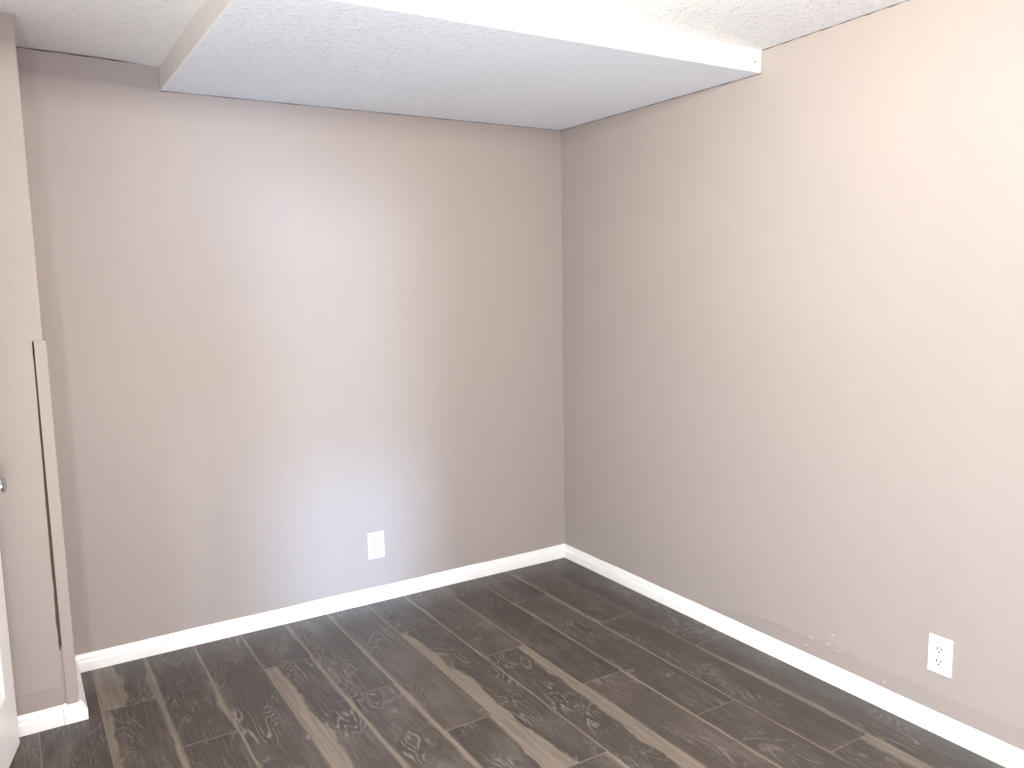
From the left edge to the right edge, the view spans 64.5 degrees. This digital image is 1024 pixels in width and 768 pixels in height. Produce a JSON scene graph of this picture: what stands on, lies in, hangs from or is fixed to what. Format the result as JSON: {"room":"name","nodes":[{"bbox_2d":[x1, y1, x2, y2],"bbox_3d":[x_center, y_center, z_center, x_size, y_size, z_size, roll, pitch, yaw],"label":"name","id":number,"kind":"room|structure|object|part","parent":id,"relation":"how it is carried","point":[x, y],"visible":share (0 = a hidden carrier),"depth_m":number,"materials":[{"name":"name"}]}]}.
{"room":"empty bedroom","nodes":[
{"label":"empty bedroom","id":0,"kind":"room"},
{"bbox_2d":[0,12,66,722],"bbox_3d":[-1.711,-0.044,2.562,0.401,2.300,0.377,-6,9,-32],"label":"wall","id":1,"kind":"structure","parent":0,"point":[26,548],"depth_m":2.49,"materials":[{"name":"beige paint"}]},
{"bbox_2d":[17,660,88,736],"bbox_3d":[-1.652,1.060,2.719,0.383,0.068,0.390,-6,9,-32],"label":"baseboard","id":2,"kind":"structure","parent":1,"relation":"attached to","point":[53,717],"depth_m":2.61,"materials":[{"name":"white wood"}]},
{"bbox_2d":[34,340,78,704],"bbox_3d":[-1.445,0.471,2.581,0.034,1.223,0.036,-6,9,-32],"label":"trim","id":3,"kind":"structure","parent":1,"relation":"attached to","point":[40,346],"depth_m":2.56,"materials":[{"name":"beige paint"}]},
{"bbox_2d":[16,46,564,654],"bbox_3d":[-0.876,-0.162,3.368,2.820,2.300,0.120,-6,9,-32],"label":"wall","id":4,"kind":"structure","parent":0,"point":[279,337],"depth_m":3.26,"materials":[{"name":"beige paint"}]},
{"bbox_2d":[75,544,564,672],"bbox_3d":[-0.668,0.936,3.547,2.220,0.068,0.012,-6,9,-32],"label":"baseboard","id":5,"kind":"structure","parent":4,"relation":"attached to","point":[93,660],"depth_m":3.41,"materials":[{"name":"white wood"}]},
{"bbox_2d":[368,531,384,559],"bbox_3d":[-0.596,0.709,3.568,0.074,0.118,0.009,-6,9,-32],"label":"wall outlet","id":6,"kind":"object","parent":4,"relation":"attached to","point":[375,539],"visible":1,"depth_m":3.56,"materials":[{"name":"white plastic"}]},
{"bbox_2d":[373,538,379,544],"bbox_3d":[-0.595,0.690,3.564,0.034,0.028,0.003,-6,9,-32],"label":"receptacle","id":7,"kind":"object","parent":6,"relation":"attached to","point":[376,541],"depth_m":3.56,"materials":[{"name":"white plastic"}]},
{"bbox_2d":[373,546,380,552],"bbox_3d":[-0.594,0.729,3.569,0.034,0.028,0.003,-6,9,-32],"label":"receptacle","id":8,"kind":"object","parent":6,"relation":"attached to","point":[376,549],"depth_m":3.57,"materials":[{"name":"white plastic"}]},
{"bbox_2d":[0,0,906,66],"bbox_3d":[0.256,-0.965,1.290,2.697,0.021,4.418,-6,9,-32],"label":"ceiling","id":9,"kind":"structure","parent":0,"point":[144,32],"depth_m":2.46,"materials":[{"name":"white paint"}]},
{"bbox_2d":[159,0,761,129],"bbox_3d":[-0.200,-1.125,2.886,1.774,0.102,1.214,-6,9,-32],"label":"soffit","id":10,"kind":"structure","parent":0,"point":[503,62],"depth_m":2.64,"materials":[{"name":"white paint"}]},
{"bbox_2d":[9,557,1005,767],"bbox_3d":[0.246,1.216,1.503,2.896,0.001,4.520,-6,9,-32],"label":"floor","id":11,"kind":"structure","parent":0,"point":[558,663],"depth_m":2.73,"materials":[{"name":"brown wood"}]},
{"bbox_2d":[561,0,1023,750],"bbox_3d":[1.470,-0.051,2.161,0.122,2.300,4.420,-6,9,-32],"label":"wall","id":12,"kind":"structure","parent":0,"point":[793,291],"depth_m":2.71,"materials":[{"name":"beige paint"}]},
{"bbox_2d":[18,0,907,130],"bbox_3d":[-0.180,-1.064,2.433,2.229,0.098,2.015,-6,9,-32],"label":"trim","id":13,"kind":"structure","parent":12,"relation":"attached to","point":[907,0],"depth_m":2.99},
{"bbox_2d":[565,544,1023,767],"bbox_3d":[1.403,1.056,2.319,0.012,0.068,4.300,-6,9,-32],"label":"baseboard","id":14,"kind":"structure","parent":12,"relation":"attached to","point":[1002,753],"depth_m":2.82,"materials":[{"name":"white wood"}]},
{"bbox_2d":[927,633,953,678],"bbox_3d":[1.296,0.823,2.460,0.009,0.118,0.074,-6,9,-32],"label":"wall outlet","id":15,"kind":"object","parent":12,"relation":"attached to","point":[940,649],"visible":1,"depth_m":2.46,"materials":[{"name":"white plastic"}]},
{"bbox_2d":[933,656,944,667],"bbox_3d":[1.294,0.843,2.461,0.003,0.028,0.034,-6,9,-32],"label":"receptacle","id":16,"kind":"object","parent":15,"relation":"attached to","point":[938,661],"depth_m":2.46,"materials":[{"name":"white plastic"}]},
{"bbox_2d":[934,644,944,654],"bbox_3d":[1.293,0.804,2.456,0.003,0.028,0.034,-6,9,-32],"label":"receptacle","id":17,"kind":"object","parent":15,"relation":"attached to","point":[939,649],"depth_m":2.46,"materials":[{"name":"white plastic"}]},
{"bbox_3d":[-1.254,0.232,0.336,1.300,2.300,4.175,-6,9,-32],"label":"wall","id":18,"kind":"structure","parent":0,"visible":0},
{"bbox_2d":[0,477,19,767],"bbox_3d":[-1.405,0.161,2.032,0.084,2.000,0.760,-4,8,-19],"label":"door","id":19,"kind":"structure","parent":18,"relation":"in","point":[9,732],"depth_m":2.41,"materials":[{"name":"white paint"}]},
{"bbox_3d":[-1.491,0.294,2.351,0.049,0.060,0.060,-4,8,-19],"label":"knob","id":20,"kind":"part","parent":19,"relation":"part of","materials":[{"name":"silver metal"}]}
]}

